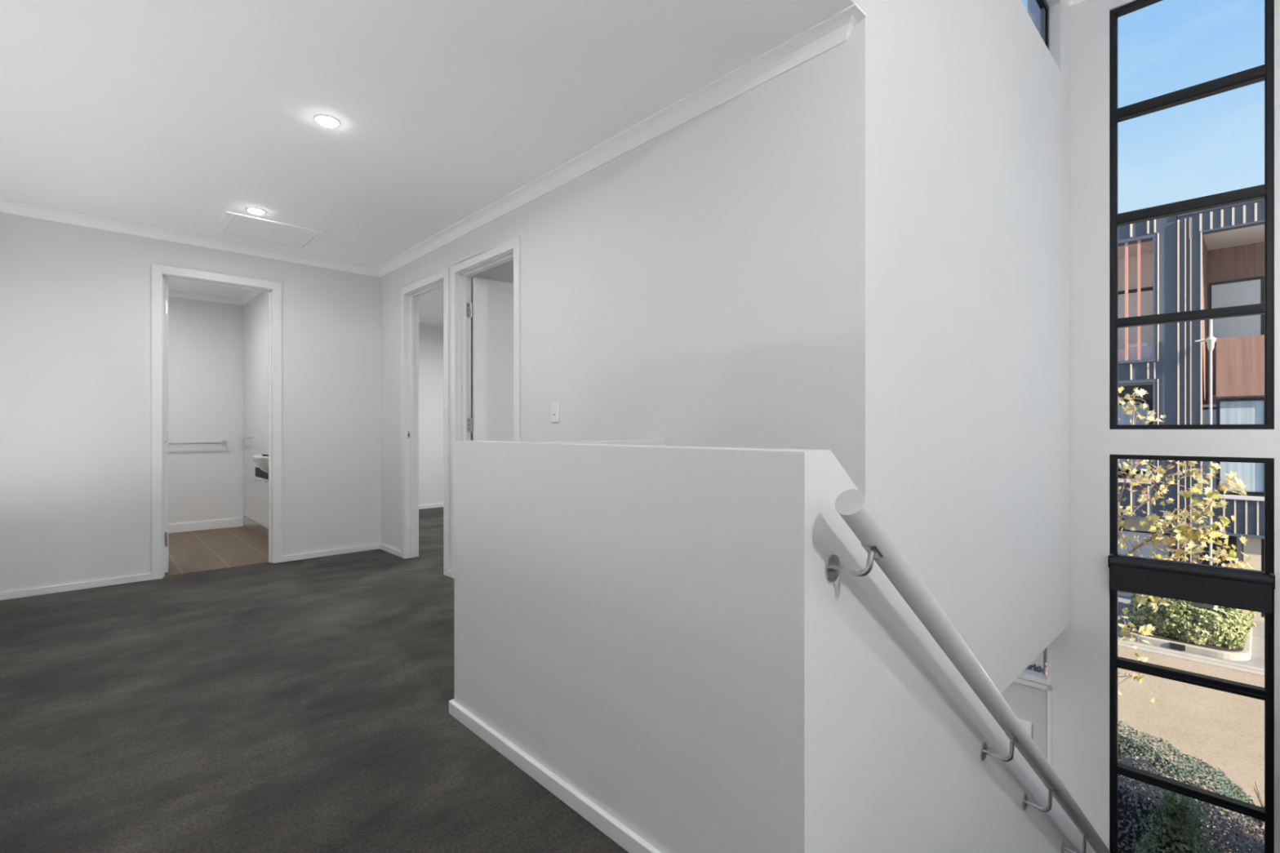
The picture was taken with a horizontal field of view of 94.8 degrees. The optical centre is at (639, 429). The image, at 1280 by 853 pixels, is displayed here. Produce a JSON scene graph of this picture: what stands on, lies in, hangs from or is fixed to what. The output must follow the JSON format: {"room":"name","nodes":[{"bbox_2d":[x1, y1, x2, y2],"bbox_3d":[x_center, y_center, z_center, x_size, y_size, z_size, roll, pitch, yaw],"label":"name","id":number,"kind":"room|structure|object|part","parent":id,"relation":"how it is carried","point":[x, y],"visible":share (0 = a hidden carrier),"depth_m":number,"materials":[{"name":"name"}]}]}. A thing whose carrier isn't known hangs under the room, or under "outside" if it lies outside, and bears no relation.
{"room":"stair landing","nodes":[
{"label":"stair landing","id":0,"kind":"room"},
{"bbox_2d":[0,212,381,592],"bbox_3d":[-3.100,1.258,4.334,2.282,5.245,0.100,0,0,-43],"label":"wall","id":1,"kind":"structure","parent":0,"point":[75,300],"depth_m":3.90,"materials":[{"name":"paint"}]},
{"bbox_2d":[0,543,379,600],"bbox_3d":[-3.060,1.007,4.292,2.282,0.046,0.015,0,0,-43],"label":"baseboard","id":2,"kind":"structure","parent":1,"relation":"attached to","point":[137,578],"depth_m":3.89,"materials":[{"name":"paint"}]},
{"bbox_2d":[0,200,380,277],"bbox_3d":[-3.039,-1.337,4.270,2.282,0.055,0.076,0,0,-43],"label":"trim","id":3,"kind":"structure","parent":1,"relation":"attached to","point":[6,206],"depth_m":4.08,"materials":[{"name":"paint"}]},
{"bbox_2d":[151,263,281,579],"bbox_3d":[-3.320,-0.052,4.569,0.777,2.164,0.776,0,0,-43],"label":"door frame","id":4,"kind":"structure","parent":1,"relation":"in","point":[159,286],"depth_m":4.17,"materials":[{"name":"paint"}]},
{"bbox_3d":[-3.361,0.060,4.170,0.022,0.060,0.003,0,0,-43],"label":"latch plate","id":5,"kind":"part","parent":4,"relation":"part of","materials":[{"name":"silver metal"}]},
{"bbox_2d":[168,296,244,524],"bbox_3d":[-4.601,-0.117,5.918,2.282,2.495,0.100,0,0,-43],"label":"wall","id":6,"kind":"structure","parent":0,"point":[206,338],"depth_m":6.01,"materials":[{"name":"paint"}]},
{"bbox_2d":[168,440,226,444],"bbox_3d":[-4.570,0.140,5.826,0.812,0.052,0.073,0,0,-43],"label":"towel rail","id":7,"kind":"object","parent":6,"relation":"attached to","point":[224,442],"visible":0.55,"depth_m":5.92,"materials":[{"name":"silver metal"}]},
{"bbox_3d":[-4.553,0.140,5.804,0.775,0.018,0.018,0,0,-43],"label":"rail","id":8,"kind":"part","parent":7,"relation":"part of","materials":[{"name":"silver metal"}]},
{"bbox_2d":[168,517,243,533],"bbox_3d":[-4.792,0.981,5.657,1.645,0.091,0.015,0,0,-43],"label":"baseboard","id":9,"kind":"structure","parent":6,"relation":"attached to","point":[233,522],"depth_m":5.99,"materials":[{"name":"paint"}]},
{"bbox_2d":[168,289,243,305],"bbox_3d":[-4.768,-1.337,5.638,1.655,0.055,0.076,0,0,-43],"label":"trim","id":10,"kind":"structure","parent":6,"relation":"attached to","point":[172,293],"depth_m":5.97,"materials":[{"name":"paint"}]},
{"bbox_2d":[243,292,268,542],"bbox_3d":[-3.531,-0.137,5.503,0.044,2.326,1.945,0,0,-43],"label":"wall","id":11,"kind":"structure","parent":0,"point":[255,313],"depth_m":5.75,"materials":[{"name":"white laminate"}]},
{"bbox_2d":[237,436,253,438],"bbox_3d":[-4.021,0.085,5.999,0.058,0.014,0.480,0,0,-43],"label":"toilet roll holder","id":12,"kind":"object","parent":11,"relation":"attached to","point":[237,437],"visible":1,"depth_m":5.92,"materials":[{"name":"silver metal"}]},
{"bbox_3d":[-3.632,0.685,5.623,0.012,0.440,0.440,0,0,-43],"label":"door","id":13,"kind":"part","parent":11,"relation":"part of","materials":[{"name":"white laminate"}]},
{"bbox_3d":[-3.320,0.685,5.295,0.012,0.440,0.454,0,0,-43],"label":"door","id":14,"kind":"part","parent":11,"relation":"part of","materials":[{"name":"white laminate"}]},
{"bbox_2d":[252,453,268,473],"bbox_3d":[-3.367,0.315,5.241,0.128,0.161,0.696,0,0,-43],"label":"basin","id":15,"kind":"object","parent":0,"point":[261,460],"visible":0.53,"depth_m":5.14,"materials":[{"name":"white ceramic"}]},
{"bbox_2d":[0,506,628,852],"bbox_3d":[0.122,1.176,3.077,5.430,0.300,10.900,0,0,-43],"label":"floor","id":16,"kind":"structure","parent":0,"point":[297,706],"depth_m":2.08,"materials":[{"name":"grey carpet"}]},
{"bbox_2d":[0,0,853,326],"bbox_3d":[-1.273,-1.515,4.578,5.270,0.300,6.602,0,0,-43],"label":"ceiling","id":17,"kind":"structure","parent":0,"point":[172,115],"depth_m":2.43,"materials":[{"name":"paint"}]},
{"bbox_2d":[245,207,266,214],"bbox_3d":[-2.395,-1.356,3.671,0.108,0.018,0.108,0,0,-43],"label":"recessed light","id":18,"kind":"object","parent":17,"relation":"in","point":[252,210],"visible":1,"depth_m":3.65,"materials":[{"name":"white plastic"}]},
{"bbox_2d":[213,211,329,251],"bbox_3d":[-2.552,-1.360,4.078,0.595,0.010,0.540,0,0,-43],"label":"ceiling hatch","id":19,"kind":"object","parent":17,"relation":"attached to","point":[233,224],"visible":1,"depth_m":4.06,"materials":[{"name":"paint"}]},
{"bbox_3d":[-2.552,-1.361,4.074,0.484,0.005,0.439,0,0,-43],"label":"panel","id":20,"kind":"part","parent":19,"relation":"part of","materials":[{"name":"paint"}]},
{"bbox_2d":[313,114,341,127],"bbox_3d":[-1.382,-1.356,2.601,0.108,0.018,0.108,0,0,-43],"label":"recessed light","id":21,"kind":"object","parent":17,"relation":"in","point":[328,121],"visible":1,"depth_m":2.58,"materials":[{"name":"white plastic"}]},
{"bbox_2d":[418,323,443,505],"bbox_3d":[-2.690,-0.019,7.797,2.878,2.691,0.100,0,0,-43],"label":"wall","id":22,"kind":"structure","parent":0,"point":[430,336],"depth_m":7.69,"materials":[{"name":"paint"}]},
{"bbox_2d":[418,503,443,509],"bbox_3d":[-2.661,1.005,7.745,2.848,0.050,0.015,0,0,-43],"label":"baseboard","id":23,"kind":"structure","parent":22,"relation":"attached to","point":[434,505],"depth_m":7.67,"materials":[{"name":"paint"}]},
{"bbox_2d":[471,259,513,440],"bbox_3d":[-0.221,-0.168,5.170,2.848,2.395,0.090,0,0,-43],"label":"wall","id":24,"kind":"structure","parent":0,"point":[504,272],"depth_m":4.30,"materials":[{"name":"paint"}]},
{"bbox_2d":[531,440,665,445],"bbox_3d":[-0.210,0.687,2.364,0.797,1.278,0.100,0,0,-43],"label":"wall","id":25,"kind":"structure","parent":0,"point":[648,442],"depth_m":2.44,"materials":[{"name":"paint"}]},
{"bbox_2d":[381,46,836,570],"bbox_3d":[-1.514,1.258,4.391,0.100,5.245,6.463,0,0,-43],"label":"wall","id":26,"kind":"structure","parent":0,"point":[680,290],"depth_m":2.52,"materials":[{"name":"paint"}]},
{"bbox_2d":[379,543,451,577],"bbox_3d":[-1.096,1.007,3.868,0.015,0.046,3.303,0,0,-43],"label":"baseboard","id":27,"kind":"structure","parent":26,"relation":"attached to","point":[397,553],"depth_m":4.86,"materials":[{"name":"paint"}]},
{"bbox_2d":[400,266,449,576],"bbox_3d":[-1.337,-0.054,4.702,0.816,2.169,0.829,0,0,-43],"label":"door frame","id":28,"kind":"structure","parent":26,"relation":"in","point":[411,292],"depth_m":4.69,"materials":[{"name":"paint"}]},
{"bbox_2d":[451,236,520,578],"bbox_3d":[-0.706,-0.051,4.053,0.839,2.162,0.866,0,0,-43],"label":"door","id":29,"kind":"structure","parent":26,"relation":"in","point":[495,310],"depth_m":4.09,"materials":[{"name":"paint"}]},
{"bbox_2d":[551,402,559,422],"bbox_3d":[-0.463,-0.092,3.201,0.013,0.108,0.072,0,0,-43],"label":"light switch","id":30,"kind":"object","parent":26,"relation":"attached to","point":[554,406],"visible":1,"depth_m":3.19,"materials":[{"name":"white plastic"}]},
{"bbox_2d":[374,3,866,277],"bbox_3d":[-0.774,-1.337,3.483,0.076,0.055,4.335,0,0,-43],"label":"trim","id":31,"kind":"structure","parent":26,"relation":"attached to","point":[834,30],"depth_m":2.53,"materials":[{"name":"paint"}]},
{"bbox_2d":[453,440,1103,852],"bbox_3d":[0.919,1.960,2.659,3.037,3.839,1.424,0,0,-43],"label":"wall","id":32,"kind":"structure","parent":0,"point":[664,631],"depth_m":1.39,"materials":[{"name":"paint"}]},
{"bbox_2d":[448,698,661,852],"bbox_3d":[-0.159,1.007,1.650,0.112,0.046,1.442,0,0,-43],"label":"baseboard","id":33,"kind":"structure","parent":32,"relation":"attached to","point":[611,827],"depth_m":1.65,"materials":[{"name":"paint"}]},
{"bbox_2d":[825,488,1110,852],"bbox_3d":[1.430,1.235,2.091,2.980,2.252,0.102,0,0,-43],"label":"handrail","id":34,"kind":"object","parent":32,"relation":"attached to","point":[851,504],"visible":1,"depth_m":1.34,"materials":[{"name":"paint"}]},
{"bbox_2d":[836,0,1069,693],"bbox_3d":[0.968,-0.802,2.222,5.282,4.256,0.100,0,0,-43],"label":"wall","id":35,"kind":"structure","parent":0,"point":[953,116],"depth_m":2.58,"materials":[{"name":"paint"}]},
{"bbox_2d":[1035,0,1048,49],"bbox_3d":[1.912,-2.553,3.156,2.121,0.453,0.033,0,0,-43],"label":"window","id":36,"kind":"structure","parent":35,"relation":"in","point":[1042,4],"depth_m":3.83,"materials":[{"name":"black metal"}]},
{"bbox_3d":[1.908,-2.551,3.160,2.037,0.382,0.021,0,0,-43],"label":"sash","id":37,"kind":"part","parent":36,"relation":"part of","materials":[{"name":"metal"}]},
{"bbox_2d":[1066,0,1072,6],"bbox_3d":[1.030,-2.902,2.159,5.286,0.055,0.076,0,0,-43],"label":"trim","id":38,"kind":"structure","parent":35,"relation":"attached to","point":[1069,2],"depth_m":3.97,"materials":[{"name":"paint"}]},
{"bbox_2d":[1027,0,1279,852],"bbox_3d":[1.991,0.425,4.841,10.900,7.310,0.374,0,0,45],"label":"wall","id":39,"kind":"structure","parent":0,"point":[1080,653],"depth_m":3.91,"materials":[{"name":"paint"}]},
{"bbox_2d":[1000,643,1051,766],"bbox_3d":[2.567,2.605,4.414,0.880,2.550,0.102,0,0,45],"label":"wall","id":40,"kind":"structure","parent":39,"relation":"attached to","point":[1028,695],"depth_m":4.16,"materials":[{"name":"paint"}]},
{"bbox_3d":[2.555,2.706,4.389,0.618,1.248,0.014,0,0,45],"label":"raised panel","id":41,"kind":"part","parent":40,"relation":"part of","materials":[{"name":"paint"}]},
{"bbox_2d":[1109,0,1274,429],"bbox_3d":[3.370,-1.375,3.631,0.740,2.755,0.071,0,0,45],"label":"window","id":42,"kind":"structure","parent":39,"relation":"attached to","point":[1265,72],"depth_m":3.60,"materials":[{"name":"black metal"}]},
{"bbox_2d":[1109,454,1274,852],"bbox_3d":[3.370,1.547,3.631,0.740,2.770,0.071,0,0,45],"label":"window","id":43,"kind":"structure","parent":39,"relation":"attached to","point":[1266,693],"depth_m":3.59,"materials":[{"name":"black metal"}]},
{"bbox_2d":[1107,554,1275,613],"bbox_3d":[3.333,0.931,3.593,0.742,0.222,0.068,0,0,45],"label":"window spandrel","id":44,"kind":"object","parent":39,"relation":"attached to","point":[1247,591],"visible":1,"depth_m":3.54,"materials":[{"name":"black metal"}]},
{"bbox_2d":[1118,646,1264,831],"bbox_3d":[3.318,4.080,10.033,8.620,0.300,70.000,0,0,-43],"label":"ground","id":45,"kind":"structure","parent":0,"point":[1225,731],"depth_m":8.02,"materials":[{"name":"beige gravel"},{"name":"sand"}]},
{"bbox_2d":[1024,651,1043,674],"bbox_3d":[4.884,3.290,7.832,0.075,1.280,1.550,0,0,-43],"label":"sign board","id":46,"kind":"object","parent":45,"relation":"on","point":[1037,665],"visible":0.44,"depth_m":7.55,"materials":[{"name":"stone"}]},
{"bbox_2d":[1043,386,1253,702],"bbox_3d":[4.886,1.652,7.013,1.570,4.557,3.414,0,0,-43],"label":"maple tree","id":47,"kind":"object","parent":45,"relation":"on","point":[1182,536],"visible":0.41,"depth_m":6.02,"materials":[{"name":"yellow plant"}]},
{"bbox_3d":[-3.250,-0.169,5.695,0.627,2.391,2.082,0,0,-43],"label":"wall","id":48,"kind":"structure","parent":0,"visible":0},
{"bbox_2d":[236,289,262,305],"bbox_3d":[-3.505,-1.337,5.453,0.076,0.055,2.082,0,0,-43],"label":"trim","id":49,"kind":"structure","parent":48,"relation":"attached to","point":[247,295],"depth_m":5.92,"materials":[{"name":"paint"}]},
{"bbox_3d":[-1.778,0.425,1.208,0.100,6.910,10.800,0,0,-43],"label":"wall","id":50,"kind":"structure","parent":0,"visible":0},
{"bbox_2d":[0,186,4,202],"bbox_3d":[-2.377,-1.337,1.967,0.076,0.055,4.331,0,0,-43],"label":"trim","id":51,"kind":"structure","parent":50,"relation":"attached to","point":[2,197],"depth_m":3.44,"materials":[{"name":"paint"}]},
{"bbox_3d":[1.301,4.015,8.121,2.940,0.230,70.000,0,0,-43],"label":"ground","id":52,"kind":"structure","parent":0,"visible":0},
{"bbox_2d":[1133,788,1219,852],"bbox_3d":[3.674,3.194,4.004,0.487,1.474,0.536,0,0,-43],"label":"bush","id":53,"kind":"object","parent":52,"relation":"on","point":[1171,840],"visible":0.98,"depth_m":3.99,"materials":[{"name":"green plant"}]},
{"bbox_2d":[1118,753,1264,852],"bbox_3d":[3.240,3.243,5.211,1.177,1.385,3.571,0,0,-43],"label":"shrub","id":54,"kind":"object","parent":52,"relation":"on","point":[1133,806],"visible":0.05,"depth_m":4.43,"materials":[{"name":"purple plant"}]},
{"bbox_2d":[1118,720,1264,852],"bbox_3d":[3.703,3.333,6.274,0.991,1.215,4.106,0,0,-43],"label":"plants","id":55,"kind":"object","parent":52,"relation":"on","point":[1127,746],"visible":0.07,"depth_m":5.14,"materials":[{"name":"green plant"}]},
{"bbox_2d":[1252,782,1264,852],"bbox_3d":[5.283,3.421,4.508,0.836,1.024,1.008,0,0,43],"label":"shrub","id":56,"kind":"object","parent":52,"relation":"on","point":[1257,795],"visible":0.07,"depth_m":4.90,"materials":[{"name":"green plant"}]},
{"label":"outside","id":57,"kind":"structure","parent":0,"visible":0},
{"bbox_2d":[1118,595,1264,669],"bbox_3d":[16.137,4.075,22.181,26.060,0.310,70.000,0,0,-43],"label":"ground","id":58,"kind":"structure","parent":57,"point":[1257,658],"depth_m":10.89,"materials":[{"name":"concrete"}]},
{"bbox_2d":[1118,215,1177,597],"bbox_3d":[12.316,-0.470,18.057,8.080,9.000,6.730,0,0,-43],"label":"townhouse","id":59,"kind":"structure","parent":58,"relation":"on","point":[1148,250],"depth_m":13.34,"materials":[{"name":"blue metal"}]},
{"bbox_3d":[10.780,0.180,14.611,0.010,1.500,2.820,0,0,-43],"label":"pane","id":60,"kind":"part","parent":59,"relation":"part of","materials":[{"name":"glass"}]},
{"bbox_3d":[10.478,1.180,14.400,0.380,0.080,3.110,0,0,-43],"label":"window sill","id":61,"kind":"part","parent":59,"relation":"part of","materials":[{"name":"white"}]},
{"bbox_3d":[10.825,1.180,14.709,0.650,0.100,3.140,0,0,-43],"label":"recess sill","id":62,"kind":"part","parent":59,"relation":"part of","materials":[{"name":"stone"}]},
{"bbox_3d":[11.539,-2.680,15.344,0.020,1.420,2.800,0,0,-43],"label":"pane","id":63,"kind":"part","parent":59,"relation":"part of","materials":[{"name":"glass"}]},
{"bbox_3d":[10.510,-1.720,14.409,0.040,0.300,3.140,0,0,-43],"label":"balustrade panel","id":64,"kind":"part","parent":59,"relation":"part of","materials":[{"name":"glass"}]},
{"bbox_3d":[10.388,0.035,14.290,0.059,2.310,3.285,0,0,-43],"label":"recess frame","id":65,"kind":"part","parent":59,"relation":"part of","materials":[{"name":"stone"}]},
{"bbox_3d":[10.388,-2.935,14.290,0.059,2.850,3.285,0,0,-43],"label":"recess frame","id":66,"kind":"part","parent":59,"relation":"part of","materials":[{"name":"stone"}]},
{"bbox_3d":[10.803,3.160,14.412,0.050,1.540,3.340,0,0,-43],"label":"garage door","id":67,"kind":"part","parent":59,"relation":"part of","materials":[{"name":"grey metal"}]},
{"bbox_3d":[9.413,2.020,15.327,0.050,0.060,6.700,0,0,-43],"label":"band trim","id":68,"kind":"part","parent":59,"relation":"part of","materials":[{"name":"stone"}]},
{"bbox_2d":[1120,616,1252,661],"bbox_3d":[10.598,3.855,11.401,2.930,0.150,1.730,0,0,-43],"label":"planter","id":69,"kind":"object","parent":58,"relation":"on","point":[1243,654],"visible":0.37,"depth_m":10.35,"materials":[{"name":"concrete"}]},
{"bbox_2d":[1128,593,1256,648],"bbox_3d":[10.614,3.389,11.330,2.727,0.870,1.820,0,0,-43],"label":"hedge","id":70,"kind":"object","parent":69,"relation":"on","point":[1196,623],"visible":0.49,"depth_m":10.45,"materials":[{"name":"green plant"}]},
{"bbox_2d":[1195,319,1216,564],"bbox_3d":[11.930,0.780,12.416,0.170,6.300,0.326,0,0,-43],"label":"pole","id":71,"kind":"object","parent":58,"relation":"on","point":[1211,340],"visible":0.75,"depth_m":12.34,"materials":[{"name":"white metal"}]},
{"bbox_3d":[11.929,-1.886,12.418,0.080,0.084,0.322,0,0,-43],"label":"cross arm","id":72,"kind":"part","parent":71,"relation":"part of"},
{"bbox_2d":[1177,198,1264,621],"bbox_3d":[16.790,-0.355,13.335,8.080,8.770,6.260,0,0,-43],"label":"townhouse","id":73,"kind":"structure","parent":58,"relation":"on","point":[1220,251],"depth_m":12.65,"materials":[{"name":"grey metal"}]},
{"bbox_3d":[14.001,2.190,10.478,0.060,0.060,5.950,0,0,-43],"label":"band trim","id":74,"kind":"part","parent":73,"relation":"part of","materials":[{"name":"stone"}]},
{"bbox_3d":[14.032,-4.223,10.453,0.050,0.035,5.870,0,0,-43],"label":"band trim","id":75,"kind":"part","parent":73,"relation":"part of","materials":[{"name":"stone"}]},
{"bbox_3d":[14.106,-2.715,13.133,0.035,1.370,1.940,0,0,-43],"label":"pane","id":76,"kind":"part","parent":73,"relation":"part of","materials":[{"name":"grey glass"}]},
{"bbox_3d":[12.791,3.075,12.562,0.050,1.710,0.080,0,0,-43],"label":"entry panel","id":77,"kind":"part","parent":73,"relation":"part of","materials":[{"name":"beige"}]},
{"bbox_3d":[13.737,-1.305,10.989,0.220,1.230,4.255,0,0,-43],"label":"timber panel","id":78,"kind":"part","parent":73,"relation":"part of","materials":[{"name":"brown wood"}]},
{"bbox_3d":[13.685,1.415,10.957,0.300,0.070,4.280,0,0,-43],"label":"window sill","id":79,"kind":"part","parent":73,"relation":"part of","materials":[{"name":"white"}]},
{"bbox_3d":[12.972,0.350,11.811,0.020,1.880,1.900,0,0,-43],"label":"pane","id":80,"kind":"part","parent":73,"relation":"part of","materials":[{"name":"glass"}]},
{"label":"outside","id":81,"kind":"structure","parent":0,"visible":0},
{"bbox_2d":[1118,639,1264,676],"bbox_3d":[6.563,4.062,13.108,0.320,0.335,70.000,0,0,-43],"label":"curb","id":82,"kind":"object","parent":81,"point":[1177,655],"depth_m":10.02,"materials":[{"name":"concrete"}]}
]}

